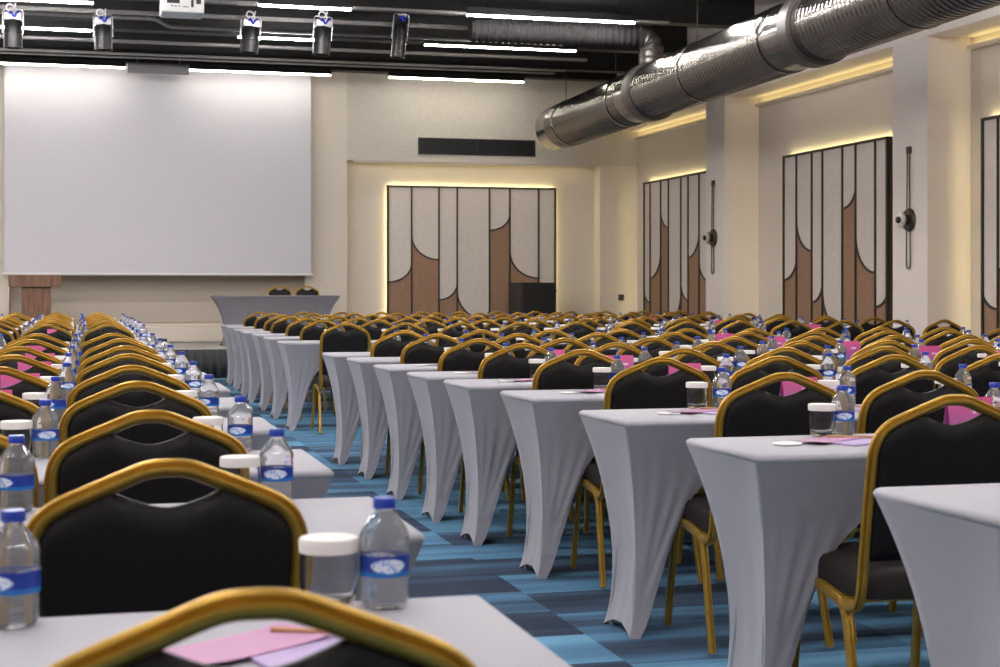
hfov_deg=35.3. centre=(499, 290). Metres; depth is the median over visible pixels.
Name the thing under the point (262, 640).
leaflet
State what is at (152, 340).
water bottle
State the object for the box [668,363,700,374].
tent card
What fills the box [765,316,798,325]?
banquet chair
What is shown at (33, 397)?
drinking glass
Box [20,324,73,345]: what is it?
banquet chair
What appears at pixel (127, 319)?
water bottle
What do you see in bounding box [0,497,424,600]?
covered table
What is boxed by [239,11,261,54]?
spotlight
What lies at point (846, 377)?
water bottle
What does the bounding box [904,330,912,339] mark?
water bottle
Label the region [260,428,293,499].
water bottle
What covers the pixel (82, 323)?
water bottle
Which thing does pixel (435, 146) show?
air vent
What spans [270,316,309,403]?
banquet chair
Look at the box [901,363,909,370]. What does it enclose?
drinking glass
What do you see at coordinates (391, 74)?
pendant light
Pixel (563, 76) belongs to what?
ceiling beam
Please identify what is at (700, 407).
pencil
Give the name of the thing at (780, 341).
tent card
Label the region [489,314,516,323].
banquet chair
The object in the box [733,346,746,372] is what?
water bottle
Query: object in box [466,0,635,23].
pendant light
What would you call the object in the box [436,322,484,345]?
banquet chair
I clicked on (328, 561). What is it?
drinking glass
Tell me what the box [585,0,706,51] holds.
ceiling
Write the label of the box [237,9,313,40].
pendant light
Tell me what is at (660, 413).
coaster
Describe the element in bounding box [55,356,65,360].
drinking glass
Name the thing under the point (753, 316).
banquet chair
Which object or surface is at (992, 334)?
banquet chair
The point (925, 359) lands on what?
water bottle
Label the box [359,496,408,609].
water bottle
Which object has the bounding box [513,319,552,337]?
banquet chair
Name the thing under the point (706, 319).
banquet chair
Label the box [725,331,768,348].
banquet chair
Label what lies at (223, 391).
covered table
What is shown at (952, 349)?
banquet chair
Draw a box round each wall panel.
[387,185,556,318]
[643,171,705,315]
[782,136,892,327]
[981,115,999,336]
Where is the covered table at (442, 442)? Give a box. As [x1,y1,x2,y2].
[406,371,477,522]
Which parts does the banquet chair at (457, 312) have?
frame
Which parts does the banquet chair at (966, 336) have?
backrest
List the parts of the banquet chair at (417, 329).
backrest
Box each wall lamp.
[703,180,716,273]
[895,146,915,268]
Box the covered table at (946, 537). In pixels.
[873,483,999,666]
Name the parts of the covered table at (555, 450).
leg, leg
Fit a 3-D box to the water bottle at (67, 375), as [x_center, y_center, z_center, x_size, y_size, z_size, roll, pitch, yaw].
[-1.695,0.355,6.142,0.067,0.149,0.067,0,0,17]
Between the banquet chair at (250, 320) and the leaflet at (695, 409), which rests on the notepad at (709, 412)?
the leaflet at (695, 409)
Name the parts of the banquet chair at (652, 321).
frame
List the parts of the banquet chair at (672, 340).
backrest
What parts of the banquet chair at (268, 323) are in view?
frame, backrest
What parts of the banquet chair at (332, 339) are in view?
leg, leg, seat, frame, backrest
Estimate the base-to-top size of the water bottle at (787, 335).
0.149 m
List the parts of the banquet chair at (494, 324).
frame, backrest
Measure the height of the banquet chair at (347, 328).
0.915 m
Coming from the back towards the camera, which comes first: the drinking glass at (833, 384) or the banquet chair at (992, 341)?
the banquet chair at (992, 341)
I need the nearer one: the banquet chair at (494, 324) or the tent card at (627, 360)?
the tent card at (627, 360)
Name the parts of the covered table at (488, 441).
leg, leg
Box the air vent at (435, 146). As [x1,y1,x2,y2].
[418,137,534,156]
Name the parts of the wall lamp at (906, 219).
plate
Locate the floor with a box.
[214,378,930,666]
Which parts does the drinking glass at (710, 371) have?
paper lid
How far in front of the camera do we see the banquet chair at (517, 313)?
19.13 m
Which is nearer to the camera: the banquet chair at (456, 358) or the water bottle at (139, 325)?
the banquet chair at (456, 358)
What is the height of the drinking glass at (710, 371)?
0.096 m
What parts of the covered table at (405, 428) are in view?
leg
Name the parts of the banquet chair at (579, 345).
leg, leg, frame, backrest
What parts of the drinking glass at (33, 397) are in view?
paper lid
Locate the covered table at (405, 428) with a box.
[373,364,437,499]
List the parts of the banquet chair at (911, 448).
leg, leg, seat, seat frame, leg, frame, backrest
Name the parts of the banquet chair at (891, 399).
leg, leg, frame, backrest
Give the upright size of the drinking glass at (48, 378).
0.096 m
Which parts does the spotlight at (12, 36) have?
plate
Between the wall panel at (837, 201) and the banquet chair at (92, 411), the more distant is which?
the wall panel at (837, 201)
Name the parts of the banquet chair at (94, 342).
backrest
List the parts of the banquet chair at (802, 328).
backrest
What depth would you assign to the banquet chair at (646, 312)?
20.70 m
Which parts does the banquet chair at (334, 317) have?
leg, frame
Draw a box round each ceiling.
[331,10,351,17]
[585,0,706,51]
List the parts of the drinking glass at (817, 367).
paper lid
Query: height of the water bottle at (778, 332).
0.149 m
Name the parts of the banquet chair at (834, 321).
backrest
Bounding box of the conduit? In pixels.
[0,10,561,45]
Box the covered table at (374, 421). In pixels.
[346,357,399,479]
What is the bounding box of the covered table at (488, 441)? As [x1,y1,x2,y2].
[443,374,839,545]
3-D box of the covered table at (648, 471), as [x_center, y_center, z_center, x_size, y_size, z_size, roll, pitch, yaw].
[1.399,0.805,5.712,2.171,0.750,0.506,0,0,-15]
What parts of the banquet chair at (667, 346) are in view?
frame, backrest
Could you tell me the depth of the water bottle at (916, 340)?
10.06 m
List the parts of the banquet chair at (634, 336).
backrest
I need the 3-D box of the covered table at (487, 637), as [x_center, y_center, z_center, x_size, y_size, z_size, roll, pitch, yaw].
[-0.919,0.805,1.730,1.986,0.750,0.506,0,0,-15]
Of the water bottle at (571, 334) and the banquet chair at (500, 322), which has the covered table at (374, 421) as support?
the water bottle at (571, 334)
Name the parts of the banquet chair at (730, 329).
backrest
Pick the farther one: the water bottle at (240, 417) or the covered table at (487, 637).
the water bottle at (240, 417)
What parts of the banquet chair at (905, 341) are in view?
frame, backrest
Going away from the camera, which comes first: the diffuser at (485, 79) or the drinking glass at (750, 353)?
the drinking glass at (750, 353)
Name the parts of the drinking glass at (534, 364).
paper lid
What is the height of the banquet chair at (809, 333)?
0.915 m
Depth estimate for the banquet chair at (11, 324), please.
14.51 m
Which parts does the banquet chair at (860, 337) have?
backrest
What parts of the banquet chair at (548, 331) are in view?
backrest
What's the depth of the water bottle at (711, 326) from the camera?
14.54 m
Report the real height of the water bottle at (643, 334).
0.149 m
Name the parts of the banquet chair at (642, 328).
backrest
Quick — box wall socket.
[618,294,623,300]
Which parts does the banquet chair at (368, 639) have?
backrest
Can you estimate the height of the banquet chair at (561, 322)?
0.915 m
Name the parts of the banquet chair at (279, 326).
backrest, frame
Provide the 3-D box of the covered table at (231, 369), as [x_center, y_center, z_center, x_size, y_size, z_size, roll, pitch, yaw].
[-2.459,0.805,20.104,2.171,0.750,0.506,0,0,-15]
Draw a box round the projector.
[160,0,203,18]
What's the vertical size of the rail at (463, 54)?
0.760 m
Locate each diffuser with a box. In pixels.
[0,26,90,31]
[0,62,124,68]
[190,69,330,75]
[238,36,313,40]
[259,4,350,10]
[389,77,523,82]
[425,44,575,51]
[467,14,634,23]
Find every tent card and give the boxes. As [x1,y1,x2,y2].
[0,373,39,387]
[0,390,11,394]
[18,361,50,370]
[25,353,54,358]
[26,346,46,350]
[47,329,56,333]
[547,350,565,360]
[606,355,633,368]
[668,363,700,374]
[715,333,732,340]
[766,337,785,347]
[779,377,817,395]
[807,325,820,335]
[843,341,860,359]
[918,346,940,360]
[943,397,992,424]
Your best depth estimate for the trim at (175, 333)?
23.96 m
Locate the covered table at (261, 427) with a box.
[58,417,275,449]
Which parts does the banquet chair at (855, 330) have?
backrest, frame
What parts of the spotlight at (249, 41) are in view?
plate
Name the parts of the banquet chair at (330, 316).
frame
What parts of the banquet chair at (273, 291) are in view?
backrest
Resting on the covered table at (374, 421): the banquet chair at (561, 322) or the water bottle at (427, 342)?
the water bottle at (427, 342)
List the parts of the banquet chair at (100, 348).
backrest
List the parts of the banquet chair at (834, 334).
backrest, frame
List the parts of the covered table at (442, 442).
leg, leg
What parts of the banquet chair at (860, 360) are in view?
backrest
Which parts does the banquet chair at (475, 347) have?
backrest, frame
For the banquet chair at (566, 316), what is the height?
0.915 m
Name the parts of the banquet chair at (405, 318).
backrest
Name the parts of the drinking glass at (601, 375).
paper lid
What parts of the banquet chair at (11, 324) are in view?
frame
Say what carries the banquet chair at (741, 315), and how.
on the floor
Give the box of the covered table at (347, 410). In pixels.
[322,352,369,464]
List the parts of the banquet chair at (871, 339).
backrest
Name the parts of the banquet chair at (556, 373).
leg, seat, frame, backrest, leg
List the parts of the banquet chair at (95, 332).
backrest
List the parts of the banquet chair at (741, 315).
frame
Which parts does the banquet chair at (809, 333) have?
backrest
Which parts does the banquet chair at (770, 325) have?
backrest, frame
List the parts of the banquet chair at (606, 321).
backrest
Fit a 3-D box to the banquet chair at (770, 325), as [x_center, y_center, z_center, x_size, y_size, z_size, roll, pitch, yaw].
[2.659,0.715,15.615,0.425,0.915,0.600,0,0,-16]
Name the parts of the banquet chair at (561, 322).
backrest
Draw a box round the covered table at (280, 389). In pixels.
[263,336,299,418]
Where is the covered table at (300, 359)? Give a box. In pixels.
[277,339,435,430]
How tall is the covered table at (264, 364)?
0.750 m
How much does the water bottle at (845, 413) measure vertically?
0.149 m
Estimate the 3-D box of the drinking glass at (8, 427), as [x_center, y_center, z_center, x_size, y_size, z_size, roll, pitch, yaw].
[-1.241,0.381,4.030,0.082,0.096,0.082,0,0,-15]
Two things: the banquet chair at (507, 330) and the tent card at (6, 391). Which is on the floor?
the banquet chair at (507, 330)
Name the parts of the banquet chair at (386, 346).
backrest, frame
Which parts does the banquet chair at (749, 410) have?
leg, seat, leg, frame, backrest, leg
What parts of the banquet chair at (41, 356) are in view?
backrest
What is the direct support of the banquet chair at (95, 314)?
on the floor
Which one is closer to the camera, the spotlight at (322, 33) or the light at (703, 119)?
the spotlight at (322, 33)
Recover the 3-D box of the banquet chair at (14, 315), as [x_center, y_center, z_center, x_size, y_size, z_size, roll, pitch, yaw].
[-5.524,0.715,17.878,0.425,0.915,0.600,0,0,-15]
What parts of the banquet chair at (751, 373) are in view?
leg, leg, backrest, frame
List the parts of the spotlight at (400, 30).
plate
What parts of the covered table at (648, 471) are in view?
leg, leg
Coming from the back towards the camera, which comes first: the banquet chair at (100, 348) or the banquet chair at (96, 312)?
the banquet chair at (96, 312)
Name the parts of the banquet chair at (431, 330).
backrest, frame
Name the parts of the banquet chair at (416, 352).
leg, backrest, frame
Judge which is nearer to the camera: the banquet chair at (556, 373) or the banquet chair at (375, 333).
the banquet chair at (556, 373)
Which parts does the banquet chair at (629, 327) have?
backrest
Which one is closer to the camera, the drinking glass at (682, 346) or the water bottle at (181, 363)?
the water bottle at (181, 363)
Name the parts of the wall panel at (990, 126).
curved trim, vertical trim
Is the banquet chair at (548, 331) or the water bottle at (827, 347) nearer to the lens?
the water bottle at (827, 347)
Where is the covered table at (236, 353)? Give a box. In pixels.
[227,326,253,389]
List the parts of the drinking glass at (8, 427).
paper lid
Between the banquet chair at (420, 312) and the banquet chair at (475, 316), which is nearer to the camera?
the banquet chair at (475, 316)
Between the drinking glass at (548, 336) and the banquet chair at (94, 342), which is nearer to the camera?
the banquet chair at (94, 342)
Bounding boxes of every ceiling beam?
[0,0,686,54]
[0,28,638,73]
[0,50,615,81]
[127,0,754,28]
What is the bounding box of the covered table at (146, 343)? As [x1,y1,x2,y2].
[144,342,169,349]
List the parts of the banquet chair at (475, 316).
frame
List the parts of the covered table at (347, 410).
leg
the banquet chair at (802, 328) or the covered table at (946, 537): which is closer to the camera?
the covered table at (946, 537)
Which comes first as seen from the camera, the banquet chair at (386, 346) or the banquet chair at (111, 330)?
the banquet chair at (386, 346)
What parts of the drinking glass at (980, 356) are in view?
paper lid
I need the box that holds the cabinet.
[509,282,555,316]
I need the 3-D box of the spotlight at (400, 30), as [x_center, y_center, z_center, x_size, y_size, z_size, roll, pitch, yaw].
[-1.236,-3.153,19.278,0.236,0.606,0.253,0,0,-15]
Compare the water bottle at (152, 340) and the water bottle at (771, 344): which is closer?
the water bottle at (771, 344)
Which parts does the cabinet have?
trim, door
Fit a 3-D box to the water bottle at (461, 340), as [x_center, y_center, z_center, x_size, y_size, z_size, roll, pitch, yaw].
[-0.229,0.355,9.292,0.068,0.149,0.068,0,0,-12]
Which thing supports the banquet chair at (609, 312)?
on the floor
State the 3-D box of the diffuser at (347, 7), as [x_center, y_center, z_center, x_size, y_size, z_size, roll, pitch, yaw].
[-2.213,-3.222,17.840,1.050,0.019,0.036,0,0,-15]
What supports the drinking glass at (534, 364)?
on the covered table at (488, 441)
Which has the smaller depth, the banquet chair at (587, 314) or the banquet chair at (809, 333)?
the banquet chair at (809, 333)
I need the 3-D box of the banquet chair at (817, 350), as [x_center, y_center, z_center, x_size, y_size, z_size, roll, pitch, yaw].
[1.499,0.715,8.456,0.447,0.915,0.600,0,0,-14]
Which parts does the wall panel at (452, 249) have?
curved trim, vertical trim, curved trim, vertical trim, curved trim, vertical trim, curved trim, vertical trim, curved trim, vertical trim, curved trim, vertical trim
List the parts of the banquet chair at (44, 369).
backrest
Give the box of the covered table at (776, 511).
[686,433,874,666]
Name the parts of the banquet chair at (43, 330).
backrest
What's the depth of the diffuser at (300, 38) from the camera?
20.07 m
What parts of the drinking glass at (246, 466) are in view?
paper lid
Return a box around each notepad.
[245,635,341,666]
[689,410,717,414]
[813,438,871,446]
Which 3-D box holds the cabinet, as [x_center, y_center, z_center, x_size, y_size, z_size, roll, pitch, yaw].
[0.513,0.523,24.935,0.640,1.314,0.522,0,0,-15]
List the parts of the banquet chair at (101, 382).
backrest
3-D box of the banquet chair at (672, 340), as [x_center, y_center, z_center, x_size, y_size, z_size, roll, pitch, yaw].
[1.217,0.715,11.149,0.447,0.915,0.600,0,0,-17]
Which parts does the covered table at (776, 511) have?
leg, leg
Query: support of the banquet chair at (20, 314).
on the floor
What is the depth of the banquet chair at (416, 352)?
9.49 m
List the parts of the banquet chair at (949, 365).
backrest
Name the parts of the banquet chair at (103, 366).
backrest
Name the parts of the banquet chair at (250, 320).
backrest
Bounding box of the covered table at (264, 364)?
[251,333,284,410]
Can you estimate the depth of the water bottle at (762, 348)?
8.80 m
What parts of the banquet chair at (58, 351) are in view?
backrest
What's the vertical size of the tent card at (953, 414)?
0.115 m
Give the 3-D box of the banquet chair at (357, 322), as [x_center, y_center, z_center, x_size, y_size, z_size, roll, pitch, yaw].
[-1.493,0.715,17.645,0.425,0.915,0.600,0,0,-15]
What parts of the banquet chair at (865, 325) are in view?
backrest, frame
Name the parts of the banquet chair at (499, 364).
leg, backrest, frame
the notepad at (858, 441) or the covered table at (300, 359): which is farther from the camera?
the covered table at (300, 359)
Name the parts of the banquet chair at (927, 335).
backrest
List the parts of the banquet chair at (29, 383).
backrest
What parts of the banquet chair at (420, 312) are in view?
frame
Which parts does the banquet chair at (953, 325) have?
backrest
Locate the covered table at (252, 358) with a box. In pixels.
[240,331,269,402]
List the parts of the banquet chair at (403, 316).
frame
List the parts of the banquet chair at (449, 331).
backrest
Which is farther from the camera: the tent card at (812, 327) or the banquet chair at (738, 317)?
the banquet chair at (738, 317)
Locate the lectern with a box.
[8,275,60,317]
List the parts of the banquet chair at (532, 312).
frame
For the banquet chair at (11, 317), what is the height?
0.915 m
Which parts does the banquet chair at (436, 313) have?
frame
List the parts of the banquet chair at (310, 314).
frame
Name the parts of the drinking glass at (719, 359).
paper lid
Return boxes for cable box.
[127,56,189,74]
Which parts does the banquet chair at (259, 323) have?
backrest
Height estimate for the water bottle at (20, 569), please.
0.149 m
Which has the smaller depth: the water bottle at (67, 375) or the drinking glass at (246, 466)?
the drinking glass at (246, 466)
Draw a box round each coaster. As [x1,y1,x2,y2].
[453,372,468,373]
[498,380,513,381]
[558,391,577,393]
[657,412,680,414]
[773,441,802,445]
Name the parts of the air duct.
hanger rod, hanger rod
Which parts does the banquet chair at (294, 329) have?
frame, backrest, leg, leg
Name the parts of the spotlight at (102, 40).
plate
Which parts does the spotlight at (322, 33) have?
plate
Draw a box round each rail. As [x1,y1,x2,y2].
[0,1,505,29]
[0,32,565,71]
[0,32,586,61]
[0,40,554,73]
[204,0,669,23]
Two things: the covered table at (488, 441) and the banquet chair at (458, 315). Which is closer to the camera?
the covered table at (488, 441)
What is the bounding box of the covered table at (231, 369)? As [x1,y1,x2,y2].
[220,325,242,384]
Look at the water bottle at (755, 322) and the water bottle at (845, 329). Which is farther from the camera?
the water bottle at (755, 322)
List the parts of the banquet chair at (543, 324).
backrest, frame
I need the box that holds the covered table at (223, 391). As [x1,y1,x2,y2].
[202,383,230,397]
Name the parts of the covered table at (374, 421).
leg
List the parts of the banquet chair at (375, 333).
backrest, frame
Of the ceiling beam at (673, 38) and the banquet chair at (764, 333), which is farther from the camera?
the ceiling beam at (673, 38)
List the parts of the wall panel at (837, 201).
curved trim, vertical trim, curved trim, vertical trim, curved trim, vertical trim, curved trim, vertical trim, curved trim, vertical trim, curved trim, vertical trim, curved trim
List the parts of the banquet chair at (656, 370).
leg, frame, backrest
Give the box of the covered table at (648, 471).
[579,404,861,639]
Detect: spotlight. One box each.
[2,3,23,48]
[93,8,112,50]
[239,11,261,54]
[312,11,332,55]
[390,13,409,58]
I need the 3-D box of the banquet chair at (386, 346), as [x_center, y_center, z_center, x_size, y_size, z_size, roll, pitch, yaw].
[-0.700,0.715,10.641,0.447,0.915,0.600,0,0,-14]
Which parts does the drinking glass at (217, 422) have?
paper lid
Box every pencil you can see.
[270,626,323,632]
[700,407,718,408]
[827,435,872,437]
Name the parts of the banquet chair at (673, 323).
backrest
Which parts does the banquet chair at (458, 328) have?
backrest, frame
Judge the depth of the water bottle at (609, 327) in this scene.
14.30 m
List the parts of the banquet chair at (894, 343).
backrest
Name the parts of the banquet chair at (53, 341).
backrest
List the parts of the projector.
socket panel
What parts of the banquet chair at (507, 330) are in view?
backrest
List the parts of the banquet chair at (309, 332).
frame, backrest, leg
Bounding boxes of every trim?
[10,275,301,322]
[146,326,222,341]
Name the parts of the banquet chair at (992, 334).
backrest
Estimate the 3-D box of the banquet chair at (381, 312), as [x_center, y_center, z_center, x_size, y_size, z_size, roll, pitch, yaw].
[-1.566,0.715,20.066,0.425,0.915,0.600,0,0,-14]
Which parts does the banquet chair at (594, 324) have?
backrest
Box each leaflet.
[163,622,329,663]
[581,388,605,391]
[666,408,717,411]
[796,436,858,442]
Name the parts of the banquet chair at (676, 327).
backrest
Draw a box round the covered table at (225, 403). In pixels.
[66,397,251,417]
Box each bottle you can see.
[0,334,5,348]
[0,435,34,511]
[0,508,40,629]
[21,325,27,334]
[27,322,33,329]
[32,399,58,457]
[45,376,65,421]
[58,363,75,400]
[61,352,75,378]
[67,345,78,373]
[71,334,80,344]
[72,339,81,362]
[78,322,83,337]
[80,325,87,338]
[121,315,125,324]
[125,316,129,326]
[129,318,133,330]
[132,319,137,334]
[136,321,141,337]
[139,324,147,341]
[147,333,157,347]
[154,338,165,354]
[164,345,176,368]
[174,351,188,381]
[185,361,201,398]
[199,374,218,415]
[227,396,252,451]
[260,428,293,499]
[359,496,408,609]
[393,331,400,340]
[423,334,430,344]
[457,338,466,348]
[502,343,511,355]
[540,338,547,345]
[544,348,556,361]
[553,322,559,328]
[566,333,575,345]
[588,342,596,349]
[606,322,613,332]
[610,355,624,378]
[616,337,625,353]
[638,347,650,363]
[639,332,646,346]
[658,321,664,331]
[658,329,664,335]
[671,342,680,358]
[692,336,702,351]
[706,332,715,340]
[708,321,714,335]
[712,367,731,406]
[719,354,733,377]
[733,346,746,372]
[752,318,758,326]
[757,341,768,356]
[759,321,765,335]
[767,336,776,350]
[775,331,782,336]
[782,328,790,340]
[820,353,835,379]
[821,345,833,359]
[831,385,854,434]
[834,340,846,365]
[838,366,855,403]
[839,331,846,339]
[843,335,849,340]
[844,328,850,340]
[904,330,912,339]
[908,344,920,359]
[913,335,919,343]
[917,339,925,348]
[919,352,932,369]
[954,364,971,387]
[960,327,966,333]
[982,334,990,342]
[985,382,999,408]
[992,339,999,347]
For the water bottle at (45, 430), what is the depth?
4.03 m
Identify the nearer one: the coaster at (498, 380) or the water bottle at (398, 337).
the coaster at (498, 380)
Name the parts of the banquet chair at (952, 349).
backrest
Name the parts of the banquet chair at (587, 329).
backrest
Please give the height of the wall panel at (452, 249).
2.780 m
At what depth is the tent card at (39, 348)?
9.04 m
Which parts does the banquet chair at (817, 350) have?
backrest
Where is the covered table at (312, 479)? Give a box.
[34,449,333,507]
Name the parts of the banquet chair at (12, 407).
frame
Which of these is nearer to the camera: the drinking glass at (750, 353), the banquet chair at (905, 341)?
the drinking glass at (750, 353)
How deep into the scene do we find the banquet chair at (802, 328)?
13.84 m
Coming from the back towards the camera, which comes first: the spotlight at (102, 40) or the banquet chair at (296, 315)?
the banquet chair at (296, 315)
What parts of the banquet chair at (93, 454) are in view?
backrest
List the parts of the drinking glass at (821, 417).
paper lid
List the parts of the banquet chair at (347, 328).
leg, backrest, frame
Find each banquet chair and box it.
[0,316,27,325]
[0,317,23,326]
[0,319,21,336]
[0,322,19,339]
[0,328,14,343]
[0,339,66,362]
[0,346,61,369]
[0,354,59,375]
[0,366,49,397]
[0,391,38,455]
[0,435,38,507]
[3,333,69,350]
[7,313,31,318]
[8,314,31,323]
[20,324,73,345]
[27,458,307,617]
[29,321,75,333]
[34,319,75,331]
[36,317,71,325]
[40,316,75,330]
[41,314,75,328]
[43,313,71,318]
[44,410,247,504]
[48,587,475,666]
[58,381,212,444]
[66,365,190,409]
[75,353,178,385]
[76,345,167,376]
[79,338,159,365]
[81,323,134,344]
[81,333,144,354]
[85,312,110,318]
[86,314,114,319]
[86,315,115,321]
[86,317,120,323]
[86,318,122,328]
[87,321,127,332]
[243,312,273,325]
[254,313,287,328]
[259,315,296,394]
[267,285,291,294]
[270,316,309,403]
[285,318,326,411]
[293,312,316,317]
[295,285,319,294]
[299,320,345,419]
[300,313,328,389]
[306,314,342,396]
[311,316,356,399]
[311,323,370,433]
[327,312,350,318]
[329,317,376,406]
[341,313,369,321]
[355,314,387,324]
[359,319,398,339]
[360,330,434,459]
[368,311,394,319]
[374,316,397,327]
[380,322,429,341]
[385,313,407,321]
[385,334,470,480]
[391,317,426,329]
[403,314,430,323]
[407,319,446,334]
[412,311,429,319]
[414,315,444,326]
[417,338,514,501]
[427,312,448,320]
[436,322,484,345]
[442,317,469,330]
[447,311,468,320]
[448,314,475,323]
[456,330,509,351]
[458,343,557,511]
[461,315,487,326]
[463,319,501,338]
[464,312,490,320]
[483,311,503,318]
[484,317,516,326]
[484,333,541,357]
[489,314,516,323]
[496,322,542,343]
[501,338,593,501]
[502,312,530,321]
[506,315,536,323]
[507,349,613,536]
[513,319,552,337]
[522,329,576,347]
[526,311,542,316]
[533,314,552,320]
[534,317,566,328]
[543,312,571,319]
[552,315,579,323]
[552,321,596,339]
[557,311,581,318]
[565,332,618,353]
[568,318,605,330]
[568,342,651,521]
[570,357,712,587]
[571,313,595,320]
[583,316,613,326]
[583,337,673,487]
[585,312,609,318]
[592,329,640,344]
[594,311,617,316]
[595,315,624,322]
[601,348,719,530]
[611,321,653,338]
[613,313,636,320]
[614,318,652,329]
[623,312,643,319]
[629,311,650,317]
[631,316,659,326]
[641,314,669,322]
[641,332,694,350]
[654,313,677,320]
[660,312,683,319]
[663,328,707,343]
[664,372,836,653]
[665,318,700,330]
[665,321,707,337]
[666,310,689,317]
[675,341,749,362]
[676,316,706,325]
[677,356,823,581]
[690,314,713,321]
[695,313,722,320]
[700,336,758,356]
[701,347,821,493]
[702,311,721,318]
[715,318,747,335]
[718,320,761,338]
[725,316,751,324]
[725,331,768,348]
[730,314,753,322]
[732,328,774,341]
[743,313,757,318]
[764,314,788,322]
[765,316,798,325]
[765,317,797,332]
[770,320,812,338]
[775,341,837,373]
[783,331,837,346]
[791,394,999,666]
[793,336,846,361]
[805,327,840,342]
[807,315,837,324]
[813,317,844,332]
[823,320,864,340]
[839,346,918,375]
[841,370,978,644]
[850,340,911,359]
[852,354,934,403]
[854,327,903,341]
[859,330,911,348]
[860,317,891,334]
[864,335,916,353]
[873,320,915,340]
[919,327,957,340]
[922,319,960,336]
[923,330,967,346]
[933,339,995,369]
[934,345,999,377]
[940,334,992,352]
[966,353,999,396]
[981,328,999,339]
[990,335,999,343]
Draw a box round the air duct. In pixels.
[468,0,999,149]
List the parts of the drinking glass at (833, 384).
paper lid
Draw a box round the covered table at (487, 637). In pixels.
[0,595,571,666]
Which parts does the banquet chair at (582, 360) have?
leg, backrest, frame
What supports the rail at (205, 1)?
hanging from the ceiling
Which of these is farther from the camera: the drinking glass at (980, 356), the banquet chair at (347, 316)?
the banquet chair at (347, 316)
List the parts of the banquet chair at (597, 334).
backrest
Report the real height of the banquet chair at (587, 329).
0.915 m
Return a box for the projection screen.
[2,64,312,275]
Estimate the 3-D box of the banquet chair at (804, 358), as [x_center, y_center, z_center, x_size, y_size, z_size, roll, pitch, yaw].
[1.246,0.715,7.523,0.447,0.915,0.600,0,0,-15]
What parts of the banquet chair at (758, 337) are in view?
backrest, frame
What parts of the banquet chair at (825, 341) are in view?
backrest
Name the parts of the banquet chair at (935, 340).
backrest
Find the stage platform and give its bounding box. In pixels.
[167,342,227,377]
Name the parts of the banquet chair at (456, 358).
leg, backrest, frame, leg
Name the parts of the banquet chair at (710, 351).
backrest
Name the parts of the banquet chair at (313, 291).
backrest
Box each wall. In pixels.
[0,64,636,326]
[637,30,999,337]
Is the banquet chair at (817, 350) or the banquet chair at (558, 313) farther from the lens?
the banquet chair at (558, 313)
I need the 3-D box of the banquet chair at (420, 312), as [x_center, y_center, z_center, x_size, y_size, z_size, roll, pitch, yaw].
[-1.068,0.715,20.208,0.425,0.915,0.600,0,0,-14]
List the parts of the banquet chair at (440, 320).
frame, backrest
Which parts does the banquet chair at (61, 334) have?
backrest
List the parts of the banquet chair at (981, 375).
frame, backrest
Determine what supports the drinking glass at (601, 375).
on the covered table at (555, 450)
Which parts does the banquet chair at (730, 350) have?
backrest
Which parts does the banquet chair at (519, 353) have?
backrest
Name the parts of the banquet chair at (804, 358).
frame, backrest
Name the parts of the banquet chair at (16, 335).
backrest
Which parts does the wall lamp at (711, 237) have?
plate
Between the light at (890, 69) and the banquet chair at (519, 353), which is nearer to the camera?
the banquet chair at (519, 353)
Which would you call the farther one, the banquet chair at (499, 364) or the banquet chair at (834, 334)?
the banquet chair at (834, 334)
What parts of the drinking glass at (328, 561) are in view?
paper lid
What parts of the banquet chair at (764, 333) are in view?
frame, backrest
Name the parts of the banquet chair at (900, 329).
backrest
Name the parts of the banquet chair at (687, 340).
backrest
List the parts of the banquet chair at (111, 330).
backrest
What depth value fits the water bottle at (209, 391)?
5.25 m
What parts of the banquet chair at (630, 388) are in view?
leg, seat, leg, frame, backrest, leg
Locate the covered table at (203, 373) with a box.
[76,372,213,382]
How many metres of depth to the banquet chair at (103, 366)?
6.50 m
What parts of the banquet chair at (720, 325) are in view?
frame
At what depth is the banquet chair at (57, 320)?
14.60 m
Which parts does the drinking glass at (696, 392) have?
paper lid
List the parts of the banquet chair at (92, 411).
backrest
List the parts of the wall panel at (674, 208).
vertical trim, curved trim, vertical trim, vertical trim, vertical trim, vertical trim, curved trim, vertical trim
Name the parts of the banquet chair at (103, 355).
backrest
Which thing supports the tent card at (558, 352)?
on the covered table at (442, 442)
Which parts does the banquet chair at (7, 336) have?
backrest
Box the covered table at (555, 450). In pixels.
[500,389,712,578]
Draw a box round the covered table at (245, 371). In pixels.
[234,329,262,395]
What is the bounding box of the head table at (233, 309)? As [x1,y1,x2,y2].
[210,295,339,345]
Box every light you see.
[0,4,91,31]
[0,56,125,68]
[7,0,93,3]
[188,58,330,75]
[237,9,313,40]
[258,0,351,10]
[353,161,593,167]
[388,71,524,82]
[424,15,576,51]
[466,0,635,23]
[634,118,705,139]
[755,67,892,106]
[967,37,999,49]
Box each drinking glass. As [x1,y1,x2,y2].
[0,420,32,452]
[22,392,46,407]
[40,376,51,382]
[51,364,62,370]
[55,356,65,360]
[169,374,182,380]
[176,390,196,398]
[193,416,223,430]
[219,454,259,483]
[298,533,358,605]
[490,328,498,333]
[516,338,524,342]
[525,349,530,357]
[529,359,544,377]
[544,328,552,338]
[554,343,565,349]
[570,356,579,364]
[593,367,610,388]
[603,348,615,354]
[627,340,638,344]
[651,327,659,336]
[679,345,691,347]
[686,382,707,408]
[701,366,715,385]
[717,357,732,362]
[743,350,754,359]
[805,364,820,372]
[808,403,835,436]
[818,380,839,392]
[831,349,837,362]
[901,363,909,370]
[935,378,956,388]
[977,353,986,360]
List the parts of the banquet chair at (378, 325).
backrest, frame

